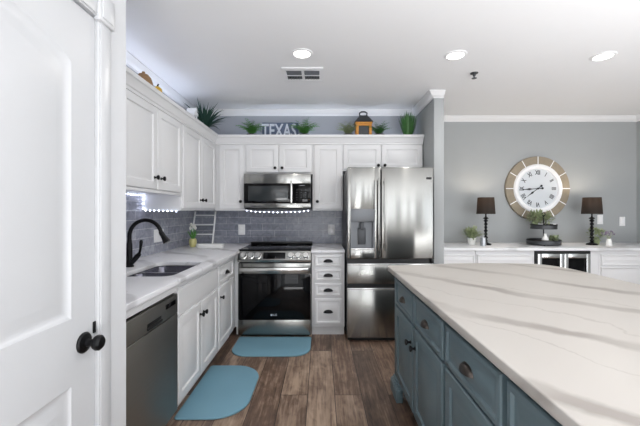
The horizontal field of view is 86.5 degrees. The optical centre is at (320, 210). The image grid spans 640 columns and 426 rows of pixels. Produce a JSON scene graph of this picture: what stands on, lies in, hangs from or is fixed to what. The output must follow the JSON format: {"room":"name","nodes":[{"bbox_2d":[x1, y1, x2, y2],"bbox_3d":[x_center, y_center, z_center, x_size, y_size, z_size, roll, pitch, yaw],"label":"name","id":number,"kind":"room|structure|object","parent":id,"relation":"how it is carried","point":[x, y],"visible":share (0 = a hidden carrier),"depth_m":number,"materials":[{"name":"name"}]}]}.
{"room":"kitchen","nodes":[
{"label":"kitchen","id":0,"kind":"room"},
{"bbox_2d":[73,0,125,425],"bbox_3d":[-0.860,0.025,-1.363,0.120,2.590,5.515,0,0,0],"label":"wall","id":1,"kind":"structure","parent":0,"point":[118,38],"depth_m":1.34,"materials":[{"name":"paint"}]},
{"bbox_2d":[0,0,105,425],"bbox_3d":[-0.786,0.314,0.811,0.103,1.988,0.792,0,0,0],"label":"door","id":2,"kind":"structure","parent":1,"relation":"in","point":[49,343],"depth_m":1.00,"materials":[{"name":"white paint"}]},
{"bbox_2d":[76,0,114,425],"bbox_3d":[-0.786,0.270,0.810,0.028,2.100,0.950,0,0,0],"label":"trim","id":3,"kind":"structure","parent":1,"relation":"attached to","point":[103,11],"depth_m":1.22,"materials":[{"name":"white paint"}]},
{"bbox_2d":[126,65,194,257],"bbox_3d":[-1.656,0.025,2.908,0.128,2.590,3.025,0,0,0],"label":"wall","id":4,"kind":"structure","parent":0,"point":[176,225],"depth_m":3.25,"materials":[{"name":"grey tile"}]},
{"bbox_2d":[126,89,181,211],"bbox_3d":[-1.394,-0.421,2.542,0.410,0.857,0.943,0,0,0],"label":"upper cabinet","id":5,"kind":"object","parent":4,"relation":"attached to","point":[153,137],"depth_m":2.49,"materials":[{"name":"white paint"}]},
{"bbox_2d":[138,71,152,85],"bbox_3d":[-1.420,-0.984,2.720,0.142,0.266,0.141,0,0,0],"label":"wicker basket","id":6,"kind":"object","parent":5,"relation":"on","point":[143,74],"visible":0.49,"depth_m":2.68,"materials":[{"name":"brown wicker"}]},
{"bbox_2d":[154,229,163,242],"bbox_3d":[-1.587,0.240,3.330,0.009,0.125,0.190,0,0,0],"label":"wall plate","id":7,"kind":"object","parent":4,"relation":"attached to","point":[157,238],"visible":0.62,"depth_m":3.29,"materials":[{"name":"white plastic"}]},
{"bbox_2d":[141,124,215,210],"bbox_3d":[-1.394,-0.427,3.501,0.410,0.845,0.973,0,0,0],"label":"upper cabinet","id":8,"kind":"object","parent":4,"relation":"attached to","point":[198,193],"visible":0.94,"depth_m":3.29,"materials":[{"name":"white paint"}]},
{"bbox_2d":[186,108,197,117],"bbox_3d":[-1.360,-0.969,3.580,0.096,0.235,0.112,0,0,0],"label":"lantern","id":9,"kind":"object","parent":8,"relation":"on","point":[193,111],"visible":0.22,"depth_m":3.56,"materials":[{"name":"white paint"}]},
{"bbox_2d":[183,98,230,128],"bbox_3d":[-1.337,-1.066,3.909,0.571,0.430,0.588,0,0,-23],"label":"potted grass","id":10,"kind":"object","parent":8,"relation":"on","point":[204,117],"depth_m":3.82,"materials":[{"name":"plant"}]},
{"bbox_2d":[126,66,423,144],"bbox_3d":[-0.190,-0.832,3.163,2.770,0.104,2.225,0,0,0],"label":"crown molding","id":11,"kind":"structure","parent":8,"relation":"attached to","point":[136,84],"depth_m":3.93,"materials":[{"name":"white paint"}]},
{"bbox_2d":[165,322,417,425],"bbox_3d":[1.300,1.345,0.275,6.200,0.050,8.950,0,0,0],"label":"floor","id":12,"kind":"structure","parent":0,"point":[340,381],"depth_m":2.56,"materials":[{"name":"brown wood"}]},
{"bbox_2d":[126,286,177,425],"bbox_3d":[-1.230,0.875,1.794,0.717,0.869,0.598,0,0,0],"label":"dishwasher","id":13,"kind":"object","parent":12,"relation":"on","point":[152,325],"visible":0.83,"depth_m":1.77,"materials":[{"name":"grey metal"}]},
{"bbox_2d":[174,265,217,405],"bbox_3d":[-1.218,0.882,2.520,0.740,0.875,0.840,0,0,0],"label":"base cabinet","id":14,"kind":"object","parent":12,"relation":"on","point":[197,312],"visible":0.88,"depth_m":2.42,"materials":[{"name":"white paint"}]},
{"bbox_2d":[126,244,249,310],"bbox_3d":[-1.221,0.425,2.845,0.742,0.030,2.890,0,0,0],"label":"countertop","id":15,"kind":"structure","parent":14,"relation":"on","point":[139,290],"depth_m":2.58,"materials":[{"name":"stone"}]},
{"bbox_2d":[126,218,169,266],"bbox_3d":[-1.275,0.232,2.497,0.326,0.357,0.067,0,0,0],"label":"kitchen faucet","id":16,"kind":"object","parent":15,"relation":"on","point":[130,260],"visible":0.99,"depth_m":2.49,"materials":[{"name":"black metal"}]},
{"bbox_2d":[127,266,193,276],"bbox_3d":[-1.123,0.536,2.435,0.400,0.189,0.660,0,0,0],"label":"sink","id":17,"kind":"object","parent":15,"relation":"in","point":[159,271],"visible":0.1,"depth_m":2.59,"materials":[{"name":"metal"}]},
{"bbox_2d":[129,273,176,276],"bbox_3d":[-1.123,0.537,2.272,0.364,0.187,0.295,0,0,0],"label":"basin","id":18,"kind":"object","parent":17,"relation":"in","point":[137,274],"depth_m":2.42,"materials":[{"name":"silver metal"}]},
{"bbox_2d":[144,266,193,271],"bbox_3d":[-1.123,0.537,2.598,0.364,0.187,0.295,0,0,0],"label":"basin","id":19,"kind":"object","parent":17,"relation":"in","point":[159,268],"depth_m":2.74,"materials":[{"name":"silver metal"}]},
{"bbox_2d":[187,223,198,246],"bbox_3d":[-1.460,0.272,3.880,0.144,0.275,0.146,0,0,0],"label":"tulip vase","id":20,"kind":"object","parent":15,"relation":"on","point":[192,241],"visible":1,"depth_m":3.86,"materials":[{"name":"yellow ceramic"}]},
{"bbox_2d":[192,211,215,243],"bbox_3d":[-1.452,0.206,4.205,0.283,0.407,0.160,0,0,0],"label":"ladder","id":21,"kind":"object","parent":15,"relation":"on","point":[195,215],"visible":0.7,"depth_m":4.21,"materials":[{"name":"white paint"}]},
{"bbox_2d":[196,244,224,247],"bbox_3d":[-1.225,0.389,3.770,0.296,0.040,0.140,0,0,0],"label":"serving tray","id":22,"kind":"object","parent":15,"relation":"on","point":[197,245],"visible":1,"depth_m":3.70,"materials":[{"name":"white ceramic"}]},
{"bbox_2d":[174,365,258,419],"bbox_3d":[-0.710,1.312,2.508,0.440,0.015,0.735,0,0,0],"label":"kitchen mat","id":23,"kind":"object","parent":12,"relation":"on","point":[223,391],"visible":1,"depth_m":2.42,"materials":[{"name":"blue plastic"}]},
{"bbox_2d":[209,256,234,362],"bbox_3d":[-1.218,0.882,3.260,0.740,0.875,0.630,0,0,0],"label":"base cabinet","id":24,"kind":"object","parent":12,"relation":"on","point":[226,269],"visible":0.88,"depth_m":3.18,"materials":[{"name":"white paint"}]},
{"bbox_2d":[235,254,238,333],"bbox_3d":[-0.886,0.882,3.930,0.037,0.875,0.700,0,0,0],"label":"base cabinet","id":25,"kind":"object","parent":12,"relation":"on","point":[236,256],"visible":0.26,"depth_m":3.58,"materials":[{"name":"white paint"}]},
{"bbox_2d":[232,337,310,356],"bbox_3d":[-0.472,1.312,3.300,0.745,0.015,0.460,0,0,0],"label":"kitchen mat","id":26,"kind":"object","parent":12,"relation":"on","point":[244,346],"visible":1,"depth_m":3.27,"materials":[{"name":"blue plastic"}]},
{"bbox_2d":[237,241,311,335],"bbox_3d":[-0.486,0.850,3.872,0.758,0.940,0.756,0,0,0],"label":"electric range","id":27,"kind":"object","parent":12,"relation":"on","point":[275,277],"visible":1,"depth_m":3.55,"materials":[{"name":"grey metal"}]},
{"bbox_2d":[239,244,311,250],"bbox_3d":[-0.486,0.414,3.908,0.758,0.019,0.685,0,0,0],"label":"cooktop","id":28,"kind":"object","parent":27,"relation":"in","point":[252,247],"depth_m":3.77,"materials":[{"name":"black glass"}]},
{"bbox_2d":[312,253,343,333],"bbox_3d":[0.074,0.882,3.907,0.345,0.875,0.746,0,0,0],"label":"base cabinet","id":29,"kind":"object","parent":12,"relation":"on","point":[327,268],"visible":1,"depth_m":3.57,"materials":[{"name":"white paint"}]},
{"bbox_2d":[311,244,344,252],"bbox_3d":[0.073,0.425,3.920,0.354,0.030,0.740,0,0,0],"label":"countertop","id":30,"kind":"structure","parent":29,"relation":"on","point":[316,248],"depth_m":3.72,"materials":[{"name":"stone"}]},
{"bbox_2d":[342,167,433,339],"bbox_3d":[0.699,0.432,3.800,0.870,1.775,0.880,0,0,0],"label":"refrigerator","id":31,"kind":"object","parent":12,"relation":"on","point":[387,213],"visible":0.94,"depth_m":3.42,"materials":[{"name":"grey metal"}]},
{"bbox_2d":[391,277,402,402],"bbox_3d":[0.916,0.883,2.432,0.798,0.874,0.200,0,0,0],"label":"end post","id":32,"kind":"object","parent":12,"relation":"on","point":[396,389],"visible":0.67,"depth_m":2.42,"materials":[{"name":"teal paint"}]},
{"bbox_2d":[396,279,447,425],"bbox_3d":[0.907,0.883,1.982,0.812,0.874,0.975,0,0,0],"label":"base cabinet","id":33,"kind":"object","parent":12,"relation":"on","point":[420,332],"visible":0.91,"depth_m":1.84,"materials":[{"name":"teal paint"}]},
{"bbox_2d":[388,263,639,425],"bbox_3d":[1.141,0.427,1.393,1.288,0.035,2.585,0,0,0],"label":"countertop","id":34,"kind":"structure","parent":33,"relation":"on","point":[569,339],"depth_m":1.21,"materials":[{"name":"stone"}]},
{"bbox_2d":[444,251,474,263],"bbox_3d":[1.549,0.888,4.240,0.468,0.864,0.660,0,0,0],"label":"base cabinet","id":35,"kind":"object","parent":12,"relation":"on","point":[449,256],"visible":0.09,"depth_m":3.92,"materials":[{"name":"white paint"}]},
{"bbox_2d":[444,243,639,250],"bbox_3d":[2.780,0.440,4.231,2.936,0.030,0.693,0,0,0],"label":"countertop","id":36,"kind":"structure","parent":35,"relation":"on","point":[447,246],"depth_m":3.96,"materials":[{"name":"stone"}]},
{"bbox_2d":[463,226,484,244],"bbox_3d":[1.925,0.300,4.300,0.342,0.248,0.303,0,0,-31],"label":"potted plant","id":37,"kind":"object","parent":36,"relation":"on","point":[472,233],"visible":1,"depth_m":4.26,"materials":[{"name":"green plant"}]},
{"bbox_2d":[480,237,485,245],"bbox_3d":[1.975,0.373,4.140,0.068,0.100,0.067,0,0,0],"label":"metal cup","id":38,"kind":"object","parent":36,"relation":"on","point":[482,239],"visible":1,"depth_m":4.11,"materials":[{"name":"silver metal"}]},
{"bbox_2d":[476,197,495,244],"bbox_3d":[2.070,0.128,4.270,0.220,0.595,0.220,0,0,0],"label":"table lamp","id":39,"kind":"object","parent":36,"relation":"on","point":[485,205],"visible":0.9,"depth_m":4.20,"materials":[{"name":"black metal"}]},
{"bbox_2d":[526,212,561,245],"bbox_3d":[2.782,0.219,4.250,0.376,0.409,0.376,0,0,0],"label":"tiered tray","id":40,"kind":"object","parent":36,"relation":"on","point":[536,241],"visible":0.94,"depth_m":4.13,"materials":[{"name":"grey metal"}]},
{"bbox_2d":[525,209,555,226],"bbox_3d":[2.774,0.091,4.290,0.382,0.252,0.258,0,0,0],"label":"potted plant","id":41,"kind":"object","parent":40,"relation":"on","point":[538,214],"visible":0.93,"depth_m":4.26,"materials":[{"name":"green plant"}]},
{"bbox_2d":[542,233,548,239],"bbox_3d":[2.737,0.340,4.150,0.080,0.130,0.079,0,0,0],"label":"ceramic bottle","id":42,"kind":"object","parent":40,"relation":"on","point":[544,237],"visible":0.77,"depth_m":4.13,"materials":[{"name":"white ceramic"}]},
{"bbox_2d":[547,234,563,241],"bbox_3d":[2.853,0.343,4.184,0.200,0.145,0.182,0,0,-18],"label":"greenery sprig","id":43,"kind":"object","parent":40,"relation":"on","point":[554,237],"visible":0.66,"depth_m":4.16,"materials":[{"name":"green plant"}]},
{"bbox_2d":[581,197,602,244],"bbox_3d":[3.402,0.128,4.270,0.220,0.595,0.220,0,0,0],"label":"table lamp","id":44,"kind":"object","parent":36,"relation":"on","point":[590,205],"visible":1,"depth_m":4.21,"materials":[{"name":"black metal"}]},
{"bbox_2d":[586,226,606,244],"bbox_3d":[3.478,0.307,4.297,0.266,0.248,0.195,0,0,0],"label":"potted plant","id":45,"kind":"object","parent":36,"relation":"on","point":[596,229],"visible":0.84,"depth_m":4.27,"materials":[{"name":"green plant"}]},
{"bbox_2d":[601,230,614,245],"bbox_3d":[3.515,0.331,4.172,0.141,0.186,0.108,0,0,27],"label":"bud vase","id":46,"kind":"object","parent":36,"relation":"on","point":[608,242],"visible":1,"depth_m":4.14,"materials":[{"name":"white ceramic"}]},
{"bbox_2d":[445,324,510,425],"bbox_3d":[0.907,0.883,1.249,0.812,0.874,0.490,0,0,0],"label":"base cabinet","id":47,"kind":"object","parent":12,"relation":"on","point":[475,388],"visible":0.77,"depth_m":1.23,"materials":[{"name":"teal paint"}]},
{"bbox_2d":[475,251,533,263],"bbox_3d":[2.127,0.888,4.240,0.675,0.864,0.660,0,0,0],"label":"base cabinet","id":48,"kind":"object","parent":12,"relation":"on","point":[526,257],"visible":0.16,"depth_m":3.92,"materials":[{"name":"white paint"}]},
{"bbox_2d":[507,380,561,425],"bbox_3d":[0.907,0.883,0.728,0.812,0.874,0.550,0,0,0],"label":"base cabinet","id":49,"kind":"object","parent":12,"relation":"on","point":[522,410],"visible":0.22,"depth_m":0.91,"materials":[{"name":"teal paint"}]},
{"bbox_2d":[534,251,590,272],"bbox_3d":[2.785,0.880,4.200,0.630,0.840,0.620,0,0,0],"label":"wine cooler","id":50,"kind":"object","parent":12,"relation":"on","point":[576,260],"visible":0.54,"depth_m":3.91,"materials":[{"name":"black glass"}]},
{"bbox_2d":[591,251,598,274],"bbox_3d":[3.158,0.888,4.250,0.110,0.864,0.640,0,0,0],"label":"base cabinet","id":51,"kind":"object","parent":12,"relation":"on","point":[594,254],"visible":0.02,"depth_m":3.93,"materials":[{"name":"white paint"}]},
{"bbox_2d":[599,251,639,283],"bbox_3d":[3.547,0.888,4.240,0.660,0.864,0.660,0,0,0],"label":"base cabinet","id":52,"kind":"object","parent":12,"relation":"on","point":[620,265],"visible":0.3,"depth_m":3.91,"materials":[{"name":"white paint"}]},
{"bbox_2d":[195,116,415,244],"bbox_3d":[-0.199,0.025,4.356,2.803,2.590,0.128,0,0,0],"label":"wall","id":53,"kind":"structure","parent":0,"point":[310,225],"depth_m":4.29,"materials":[{"name":"grey tile"}]},
{"bbox_2d":[215,145,245,210],"bbox_3d":[-1.067,-0.427,4.116,0.354,0.845,0.366,0,0,0],"label":"upper cabinet","id":54,"kind":"object","parent":53,"relation":"attached to","point":[230,159],"visible":0.87,"depth_m":3.97,"materials":[{"name":"white paint"}]},
{"bbox_2d":[238,224,244,234],"bbox_3d":[-1.000,0.235,4.287,0.085,0.130,0.008,0,0,0],"label":"wall plate","id":55,"kind":"object","parent":53,"relation":"attached to","point":[241,227],"visible":1,"depth_m":4.29,"materials":[{"name":"white plastic"}]},
{"bbox_2d":[245,145,312,176],"bbox_3d":[-0.494,-0.640,4.116,0.790,0.420,0.366,0,0,0],"label":"upper cabinet","id":56,"kind":"object","parent":53,"relation":"attached to","point":[259,159],"visible":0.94,"depth_m":3.97,"materials":[{"name":"white paint"}]},
{"bbox_2d":[236,119,264,134],"bbox_3d":[-0.842,-0.967,4.096,0.386,0.231,0.348,0,0,41],"label":"potted fern","id":57,"kind":"object","parent":56,"relation":"on","point":[254,129],"visible":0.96,"depth_m":4.05,"materials":[{"name":"green plant"}]},
{"bbox_2d":[244,174,311,212],"bbox_3d":[-0.495,-0.202,4.050,0.758,0.448,0.480,0,0,0],"label":"microwave","id":58,"kind":"object","parent":56,"relation":"attached to","point":[261,191],"depth_m":3.85,"materials":[{"name":"grey metal"}]},
{"bbox_2d":[262,123,297,134],"bbox_3d":[-0.498,-0.964,4.146,0.446,0.225,0.024,0,0,0],"label":"name sign","id":59,"kind":"object","parent":56,"relation":"on","point":[270,128],"visible":0.66,"depth_m":4.14,"materials":[{"name":"white wood"}]},
{"bbox_2d":[291,117,318,134],"bbox_3d":[-0.201,-0.971,4.123,0.372,0.240,0.363,0,0,0],"label":"potted fern","id":60,"kind":"object","parent":56,"relation":"on","point":[306,129],"visible":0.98,"depth_m":4.05,"materials":[{"name":"green plant"}]},
{"bbox_2d":[313,145,342,210],"bbox_3d":[0.079,-0.427,4.116,0.354,0.845,0.366,0,0,0],"label":"upper cabinet","id":61,"kind":"object","parent":53,"relation":"attached to","point":[327,159],"visible":0.93,"depth_m":3.97,"materials":[{"name":"white paint"}]},
{"bbox_2d":[328,224,334,234],"bbox_3d":[0.131,0.235,4.287,0.085,0.130,0.008,0,0,0],"label":"wall plate","id":62,"kind":"object","parent":53,"relation":"attached to","point":[331,227],"visible":1,"depth_m":4.29,"materials":[{"name":"white plastic"}]},
{"bbox_2d":[343,145,422,173],"bbox_3d":[0.725,-0.660,4.116,0.935,0.380,0.366,0,0,0],"label":"upper cabinet","id":63,"kind":"object","parent":53,"relation":"attached to","point":[380,156],"visible":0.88,"depth_m":3.97,"materials":[{"name":"white paint"}]},
{"bbox_2d":[337,121,359,134],"bbox_3d":[0.320,-0.956,4.098,0.312,0.210,0.325,0,0,0],"label":"potted fern","id":64,"kind":"object","parent":63,"relation":"on","point":[348,131],"visible":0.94,"depth_m":4.06,"materials":[{"name":"green plant"}]},
{"bbox_2d":[354,111,372,134],"bbox_3d":[0.512,-1.030,4.120,0.220,0.358,0.170,0,0,0],"label":"wooden lantern","id":65,"kind":"object","parent":63,"relation":"on","point":[364,121],"visible":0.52,"depth_m":4.06,"materials":[{"name":"brown wood"}]},
{"bbox_2d":[368,122,389,134],"bbox_3d":[0.712,-0.956,4.104,0.286,0.209,0.310,0,0,26],"label":"potted fern","id":66,"kind":"object","parent":63,"relation":"on","point":[380,128],"visible":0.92,"depth_m":4.05,"materials":[{"name":"green plant"}]},
{"bbox_2d":[398,112,417,134],"bbox_3d":[1.054,-1.035,4.098,0.252,0.369,0.243,0,0,0],"label":"potted cactus","id":67,"kind":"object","parent":63,"relation":"on","point":[407,127],"depth_m":4.05,"materials":[{"name":"plant"}]},
{"bbox_2d":[126,0,639,114],"bbox_3d":[1.300,-1.305,0.275,6.200,0.070,8.950,0,0,0],"label":"ceiling","id":68,"kind":"structure","parent":0,"point":[529,57],"depth_m":2.72,"materials":[{"name":"paint"}]},
{"bbox_2d":[281,67,322,81],"bbox_3d":[-0.165,-1.264,3.160,0.370,0.012,0.320,0,0,0],"label":"ceiling vent","id":69,"kind":"object","parent":68,"relation":"in","point":[291,74],"visible":1,"depth_m":3.14,"materials":[{"name":"white metal"}]},
{"bbox_2d":[291,48,312,58],"bbox_3d":[-0.153,-1.266,2.740,0.180,0.009,0.180,0,0,0],"label":"recessed light","id":70,"kind":"object","parent":68,"relation":"in","point":[300,53],"visible":1,"depth_m":2.73,"materials":[{"name":"white paint"}]},
{"bbox_2d":[444,50,466,60],"bbox_3d":[1.096,-1.266,2.770,0.180,0.009,0.180,0,0,0],"label":"recessed light","id":71,"kind":"object","parent":68,"relation":"in","point":[456,54],"visible":1,"depth_m":2.77,"materials":[{"name":"white paint"}]},
{"bbox_2d":[470,72,477,78],"bbox_3d":[1.410,-1.245,3.130,0.070,0.050,0.069,0,0,0],"label":"sprinkler","id":72,"kind":"object","parent":68,"relation":"attached to","point":[471,73],"visible":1,"depth_m":3.12,"materials":[{"name":"grey metal"}]},
{"bbox_2d":[589,51,617,61],"bbox_3d":[2.315,-1.266,2.790,0.180,0.009,0.180,0,0,0],"label":"recessed light","id":73,"kind":"object","parent":68,"relation":"in","point":[602,56],"visible":1,"depth_m":2.78,"materials":[{"name":"white paint"}]},
{"bbox_2d":[416,98,443,263],"bbox_3d":[1.256,0.025,4.100,0.107,2.590,0.960,0,0,0],"label":"wall partition","id":74,"kind":"structure","parent":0,"point":[430,122],"depth_m":3.62,"materials":[{"name":"grey paint"}]},
{"bbox_2d":[126,50,445,115],"bbox_3d":[-0.149,-1.234,2.848,2.902,0.067,2.905,0,0,0],"label":"trim","id":75,"kind":"structure","parent":74,"relation":"attached to","point":[132,62],"depth_m":4.23,"materials":[{"name":"white paint"}]},
{"bbox_2d":[444,122,636,242],"bbox_3d":[2.787,0.025,4.640,3.167,2.590,0.120,0,0,0],"label":"wall","id":76,"kind":"structure","parent":0,"point":[598,159],"depth_m":4.58,"materials":[{"name":"grey paint"}]},
{"bbox_2d":[504,156,569,219],"bbox_3d":[2.900,-0.300,4.550,0.864,0.864,0.058,0,0,0],"label":"wall clock","id":77,"kind":"object","parent":76,"relation":"attached to","point":[537,182],"visible":0.96,"depth_m":4.54,"materials":[{"name":"brown wood"}]},
{"bbox_2d":[444,114,639,121],"bbox_3d":[2.780,-1.234,0.290,2.940,0.067,8.580,0,0,0],"label":"trim","id":78,"kind":"structure","parent":76,"relation":"attached to","point":[447,118],"depth_m":4.53,"materials":[{"name":"white paint"}]},
{"bbox_2d":[597,215,602,223],"bbox_3d":[3.758,0.115,4.575,0.075,0.125,0.009,0,0,0],"label":"wall plate","id":79,"kind":"object","parent":76,"relation":"attached to","point":[599,217],"visible":1,"depth_m":4.57,"materials":[{"name":"white plastic"}]},
{"bbox_2d":[619,217,624,225],"bbox_3d":[4.055,0.140,4.575,0.075,0.125,0.009,0,0,0],"label":"wall plate","id":80,"kind":"object","parent":76,"relation":"attached to","point":[621,219],"visible":1,"depth_m":4.57,"materials":[{"name":"white plastic"}]},
{"bbox_2d":[637,121,639,242],"bbox_3d":[4.310,0.025,0.230,0.120,2.590,8.700,0,0,0],"label":"wall","id":81,"kind":"structure","parent":0,"point":[638,122],"depth_m":4.55,"materials":[{"name":"grey paint"}]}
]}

